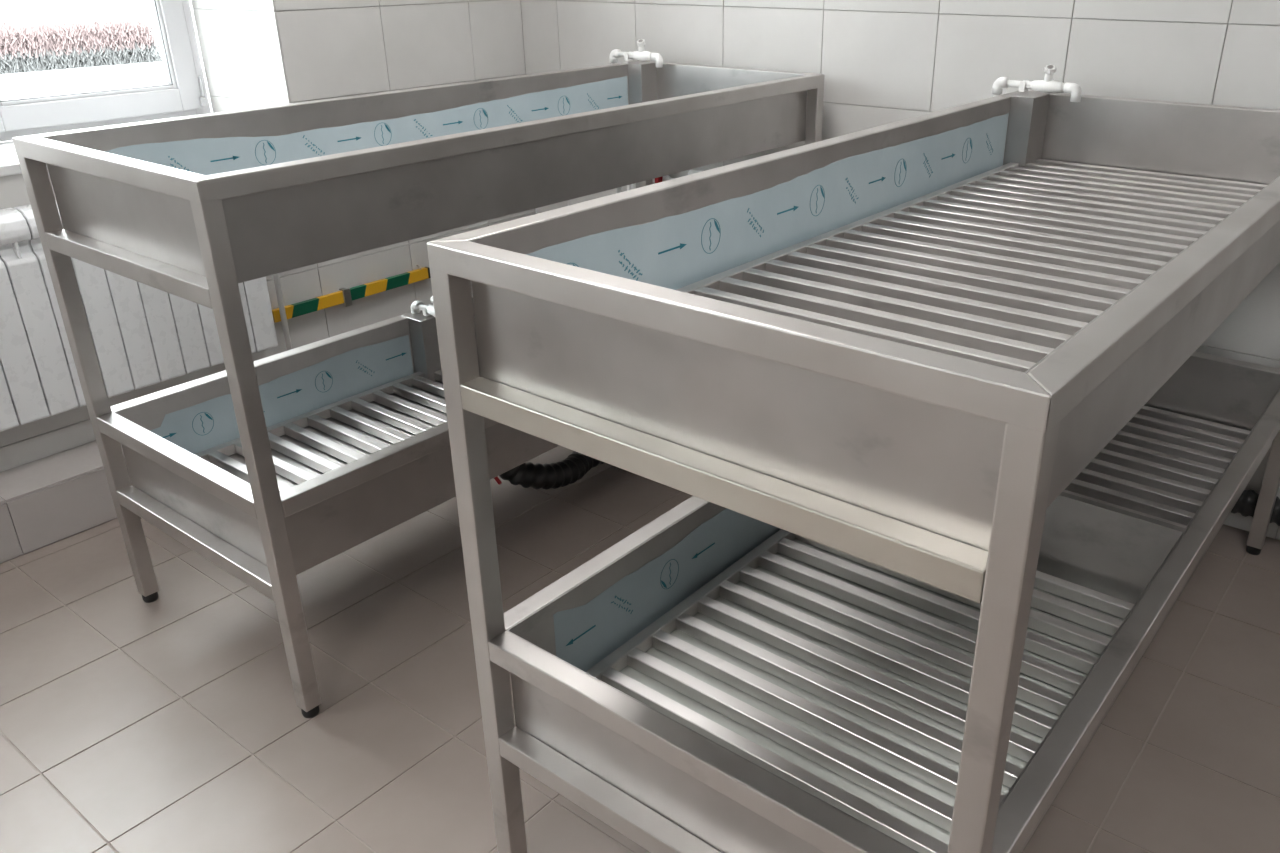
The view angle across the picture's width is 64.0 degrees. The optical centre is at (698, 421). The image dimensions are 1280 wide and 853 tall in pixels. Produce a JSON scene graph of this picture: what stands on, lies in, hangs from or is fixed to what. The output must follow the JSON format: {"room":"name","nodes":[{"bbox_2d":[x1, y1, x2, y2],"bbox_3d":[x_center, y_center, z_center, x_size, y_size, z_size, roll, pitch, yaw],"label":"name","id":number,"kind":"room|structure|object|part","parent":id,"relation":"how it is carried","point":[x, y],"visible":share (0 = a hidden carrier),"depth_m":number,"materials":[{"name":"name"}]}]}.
{"room":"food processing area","nodes":[
{"label":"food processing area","id":0,"kind":"room"},
{"bbox_2d":[0,0,535,471],"bbox_3d":[-2.830,-0.692,2.074,0.550,3.000,6.590,18,30,34],"label":"wall","id":1,"kind":"structure","parent":0,"point":[331,48],"depth_m":3.71,"materials":[{"name":"grey tile"}]},
{"bbox_2d":[0,440,131,563],"bbox_3d":[-2.600,0.648,2.353,0.225,0.330,6.380,18,30,34],"label":"tiled ledge","id":2,"kind":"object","parent":1,"relation":"attached to","point":[45,501],"depth_m":3.01,"materials":[{"name":"grey tile"}]},
{"bbox_2d":[0,0,210,176],"bbox_3d":[-2.069,-1.446,2.729,0.482,1.485,1.626,18,30,34],"label":"window","id":3,"kind":"structure","parent":1,"relation":"in","point":[184,93],"depth_m":3.44,"materials":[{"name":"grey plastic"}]},
{"bbox_3d":[-2.047,-0.779,3.020,0.432,0.030,1.626,18,30,34],"label":"sill","id":4,"kind":"part","parent":3,"relation":"part of","materials":[{"name":"white plastic"}]},
{"bbox_2d":[0,200,277,431],"bbox_3d":[-1.828,-0.362,3.063,0.100,0.594,1.135,18,30,34],"label":"radiator","id":5,"kind":"object","parent":1,"relation":"attached to","point":[143,335],"visible":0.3,"depth_m":3.04,"materials":[{"name":"white metal"}]},
{"bbox_2d":[273,273,291,350],"bbox_3d":[-1.459,-0.469,3.531,0.040,0.704,0.051,18,30,34],"label":"pipe","id":6,"kind":"object","parent":5,"relation":"attached to","point":[275,276],"visible":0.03,"depth_m":3.57,"materials":[{"name":"white plastic"}]},
{"bbox_2d":[191,0,289,112],"bbox_3d":[-1.541,-1.727,3.299,0.400,1.455,0.145,18,30,34],"label":"window reveal","id":7,"kind":"structure","parent":1,"relation":"attached to","point":[240,43],"depth_m":3.48,"materials":[{"name":"white paint"}]},
{"bbox_2d":[272,265,430,322],"bbox_3d":[-1.287,-0.481,3.833,0.038,0.072,0.682,18,30,34],"label":"striped pole","id":8,"kind":"object","parent":1,"relation":"attached to","point":[345,296],"visible":0.98,"depth_m":3.80,"materials":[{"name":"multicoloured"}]},
{"bbox_2d":[0,446,1279,852],"bbox_3d":[-0.376,1.442,0.831,6.800,0.150,6.790,18,30,34],"label":"floor","id":9,"kind":"structure","parent":0,"point":[174,722],"depth_m":2.35,"materials":[{"name":"beige tile"}]},
{"bbox_2d":[12,61,824,717],"bbox_3d":[-0.546,-0.325,3.033,0.782,1.215,2.118,18,30,34],"label":"rack","id":10,"kind":"object","parent":9,"relation":"on","point":[194,208],"depth_m":2.45,"materials":[{"name":"metal"}]},
{"bbox_3d":[-1.475,-0.069,2.497,0.040,1.154,0.040,18,30,34],"label":"leg","id":11,"kind":"part","parent":10,"relation":"part of","materials":[{"name":"metal"}]},
{"bbox_3d":[-1.183,-0.511,2.043,0.780,0.040,0.040,18,30,34],"label":"rail","id":12,"kind":"part","parent":10,"relation":"part of","materials":[{"name":"metal"}]},
{"bbox_3d":[-1.183,-0.325,2.128,0.702,0.040,0.040,18,30,34],"label":"rail","id":13,"kind":"part","parent":10,"relation":"part of","materials":[{"name":"metal"}]},
{"bbox_3d":[-1.181,0.090,2.320,0.702,0.040,0.040,18,30,34],"label":"rim rail","id":14,"kind":"part","parent":10,"relation":"part of","materials":[{"name":"metal"}]},
{"bbox_3d":[-1.181,0.276,2.405,0.702,0.040,0.040,18,30,34],"label":"rail","id":15,"kind":"part","parent":10,"relation":"part of","materials":[{"name":"metal"}]},
{"bbox_3d":[-0.888,0.120,2.083,0.040,1.154,0.040,18,30,34],"label":"leg","id":16,"kind":"part","parent":10,"relation":"part of","materials":[{"name":"metal"}]},
{"bbox_3d":[-0.839,-0.350,3.272,0.040,0.040,2.038,18,30,34],"label":"rim rail","id":17,"kind":"part","parent":10,"relation":"part of","materials":[{"name":"metal"}]},
{"bbox_3d":[-1.108,-0.013,2.945,0.026,0.029,0.975,18,30,34],"label":"rail","id":18,"kind":"part","parent":10,"relation":"part of","materials":[{"name":"metal"}]},
{"bbox_3d":[-0.841,-0.951,2.994,0.040,0.040,2.115,18,30,34],"label":"rail","id":19,"kind":"part","parent":10,"relation":"part of","materials":[{"name":"metal"}]},
{"bbox_3d":[-0.858,0.067,2.769,0.658,0.029,0.975,18,30,34],"label":"slatted grate","id":20,"kind":"part","parent":10,"relation":"part of","materials":[{"name":"silver metal"}]},
{"bbox_3d":[-0.252,-0.161,2.858,0.040,0.040,2.038,18,30,34],"label":"rim rail","id":21,"kind":"part","parent":10,"relation":"part of","materials":[{"name":"metal"}]},
{"bbox_2d":[411,296,434,316],"bbox_3d":[-0.819,-0.350,3.138,0.206,0.091,0.044,18,30,34],"label":"water tap","id":22,"kind":"object","parent":10,"relation":"on","point":[416,306],"visible":0.52,"depth_m":3.16,"materials":[{"name":"white plastic"}]},
{"bbox_2d":[494,476,501,484],"bbox_3d":[-0.628,0.078,3.028,0.047,0.195,0.134,-19,31,-35],"label":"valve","id":23,"kind":"object","parent":10,"relation":"attached to","point":[497,479],"visible":0.15,"depth_m":3.02,"materials":[{"name":"red metal"}]},
{"bbox_3d":[-0.254,-0.762,2.581,0.040,0.040,2.115,18,30,34],"label":"rail","id":24,"kind":"part","parent":10,"relation":"part of","materials":[{"name":"metal"}]},
{"bbox_2d":[609,39,662,192],"bbox_3d":[-0.227,-1.058,3.785,0.246,0.676,0.044,18,30,34],"label":"water tap","id":25,"kind":"object","parent":10,"relation":"attached to","point":[641,55],"visible":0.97,"depth_m":3.64,"materials":[{"name":"white plastic"}]},
{"bbox_3d":[-0.205,-1.343,3.625,0.030,0.025,0.031,18,30,34],"label":"handle","id":26,"kind":"part","parent":25,"relation":"part of","materials":[{"name":"white plastic"}]},
{"bbox_3d":[-0.147,-1.279,3.618,0.046,0.048,0.027,18,30,34],"label":"spout","id":27,"kind":"part","parent":25,"relation":"part of","materials":[{"name":"white plastic"}]},
{"bbox_3d":[-0.203,-0.760,3.987,0.040,1.154,0.040,18,30,34],"label":"leg","id":28,"kind":"part","parent":10,"relation":"part of","materials":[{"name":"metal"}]},
{"bbox_3d":[0.088,-1.203,3.533,0.780,0.040,0.040,18,30,34],"label":"rail","id":29,"kind":"part","parent":10,"relation":"part of","materials":[{"name":"metal"}]},
{"bbox_3d":[0.089,-1.017,3.619,0.702,0.040,0.040,18,30,34],"label":"rail","id":30,"kind":"part","parent":10,"relation":"part of","materials":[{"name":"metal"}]},
{"bbox_3d":[0.384,-0.572,3.574,0.040,1.154,0.040,18,30,34],"label":"leg","id":31,"kind":"part","parent":10,"relation":"part of","materials":[{"name":"metal"}]},
{"bbox_2d":[427,91,1279,852],"bbox_3d":[0.623,0.061,2.186,0.888,1.215,2.118,18,30,34],"label":"rack","id":32,"kind":"object","parent":9,"relation":"on","point":[949,473],"depth_m":1.71,"materials":[{"name":"metal"}]},
{"bbox_3d":[-0.350,0.303,1.682,0.040,1.154,0.040,18,30,34],"label":"leg","id":33,"kind":"part","parent":32,"relation":"part of","materials":[{"name":"metal"}]},
{"bbox_3d":[0.288,0.023,2.455,0.040,0.040,2.038,18,30,34],"label":"rim rail","id":34,"kind":"part","parent":32,"relation":"part of","materials":[{"name":"metal"}]},
{"bbox_3d":[-0.015,0.661,1.560,0.808,0.040,0.040,18,30,34],"label":"rail","id":35,"kind":"part","parent":32,"relation":"part of","materials":[{"name":"metal"}]},
{"bbox_3d":[0.020,0.358,2.131,0.026,0.029,0.990,18,30,34],"label":"rail","id":36,"kind":"part","parent":32,"relation":"part of","materials":[{"name":"metal"}]},
{"bbox_3d":[-0.016,0.476,1.475,0.808,0.040,0.040,18,30,34],"label":"rim rail","id":37,"kind":"part","parent":32,"relation":"part of","materials":[{"name":"metal"}]},
{"bbox_3d":[0.286,-0.578,2.178,0.040,0.040,2.115,18,30,34],"label":"rail","id":38,"kind":"part","parent":32,"relation":"part of","materials":[{"name":"metal"}]},
{"bbox_3d":[-0.017,0.061,1.283,0.808,0.040,0.040,18,30,34],"label":"rail","id":39,"kind":"part","parent":32,"relation":"part of","materials":[{"name":"metal"}]},
{"bbox_3d":[-0.018,-0.125,1.198,0.886,0.040,0.040,18,30,34],"label":"rail","id":40,"kind":"part","parent":32,"relation":"part of","materials":[{"name":"metal"}]},
{"bbox_3d":[0.329,-0.410,2.216,0.026,0.029,2.012,18,30,34],"label":"rail","id":41,"kind":"part","parent":32,"relation":"part of","materials":[{"name":"metal"}]},
{"bbox_3d":[0.311,0.452,1.924,0.764,0.029,0.990,18,30,34],"label":"slatted grate","id":42,"kind":"part","parent":32,"relation":"part of","materials":[{"name":"silver metal"}]},
{"bbox_3d":[0.620,-0.316,2.010,0.764,0.029,2.012,18,30,34],"label":"slatted grate","id":43,"kind":"part","parent":32,"relation":"part of","materials":[{"name":"silver metal"}]},
{"bbox_3d":[0.319,0.520,1.208,0.040,1.154,0.040,18,30,34],"label":"leg","id":44,"kind":"part","parent":32,"relation":"part of","materials":[{"name":"metal"}]},
{"bbox_2d":[992,64,1081,101],"bbox_3d":[0.933,-0.673,2.939,0.252,0.676,0.044,18,30,34],"label":"water tap","id":45,"kind":"object","parent":32,"relation":"attached to","point":[1048,85],"visible":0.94,"depth_m":2.79,"materials":[{"name":"white plastic"}]},
{"bbox_3d":[0.955,-0.957,2.779,0.030,0.025,0.031,18,30,34],"label":"handle","id":46,"kind":"part","parent":45,"relation":"part of","materials":[{"name":"white plastic"}]},
{"bbox_3d":[1.015,-0.892,2.771,0.046,0.048,0.027,18,30,34],"label":"spout","id":47,"kind":"part","parent":45,"relation":"part of","materials":[{"name":"white plastic"}]},
{"bbox_3d":[0.958,0.240,1.981,0.040,0.040,2.038,18,30,34],"label":"rim rail","id":48,"kind":"part","parent":32,"relation":"part of","materials":[{"name":"metal"}]},
{"bbox_3d":[0.955,-0.362,1.703,0.040,0.040,2.115,18,30,34],"label":"rail","id":49,"kind":"part","parent":32,"relation":"part of","materials":[{"name":"metal"}]},
{"bbox_3d":[1.260,-0.815,2.684,0.886,0.040,0.040,18,30,34],"label":"rail","id":50,"kind":"part","parent":32,"relation":"part of","materials":[{"name":"metal"}]},
{"bbox_3d":[0.949,0.108,2.667,0.764,0.029,0.956,18,30,34],"label":"slatted grate","id":51,"kind":"part","parent":32,"relation":"part of","materials":[{"name":"silver metal"}]},
{"bbox_3d":[1.262,-0.214,2.961,0.808,0.040,0.040,18,30,34],"label":"rim rail","id":52,"kind":"part","parent":32,"relation":"part of","materials":[{"name":"metal"}]},
{"bbox_3d":[1.596,-0.170,2.694,0.040,1.154,0.040,18,30,34],"label":"leg","id":53,"kind":"part","parent":32,"relation":"part of","materials":[{"name":"metal"}]},
{"bbox_2d":[499,451,1279,525],"bbox_3d":[0.804,0.072,3.195,2.833,0.333,0.843,5,25,11],"label":"hose","id":54,"kind":"object","parent":9,"relation":"on","point":[576,465],"visible":0.16,"depth_m":3.16,"materials":[{"name":"black plastic"}]},
{"bbox_2d":[521,0,1279,539],"bbox_3d":[1.596,-0.962,2.626,6.900,3.000,0.200,18,30,34],"label":"wall","id":55,"kind":"structure","parent":0,"point":[882,62],"depth_m":3.12,"materials":[{"name":"grey tile"}]},
{"bbox_2d":[627,170,701,190],"bbox_3d":[-0.097,-0.722,3.991,0.496,0.531,0.074,18,30,34],"label":"pipes","id":56,"kind":"object","parent":55,"relation":"attached to","point":[663,178],"visible":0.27,"depth_m":3.91,"materials":[{"name":"white plastic"}]},
{"bbox_3d":[-0.153,-0.927,3.912,0.018,0.030,0.030,18,30,34],"label":"lever","id":57,"kind":"part","parent":56,"relation":"part of","materials":[{"name":"red metal"}]},
{"label":"outside","id":58,"kind":"structure","parent":0,"visible":0},
{"bbox_2d":[0,0,166,141],"bbox_3d":[-31.465,-13.945,35.556,88.740,0.200,140.000,18,30,34],"label":"window pane","id":59,"kind":"structure","parent":58,"point":[62,81],"depth_m":19.63,"materials":[{"name":"grey"}]},
{"bbox_2d":[0,16,161,73],"bbox_3d":[-15.221,-5.724,16.350,1.001,0.880,13.008,18,30,34],"label":"hedge","id":60,"kind":"object","parent":59,"relation":"on","point":[41,47],"visible":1,"depth_m":19.68,"materials":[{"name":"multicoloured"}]}
]}

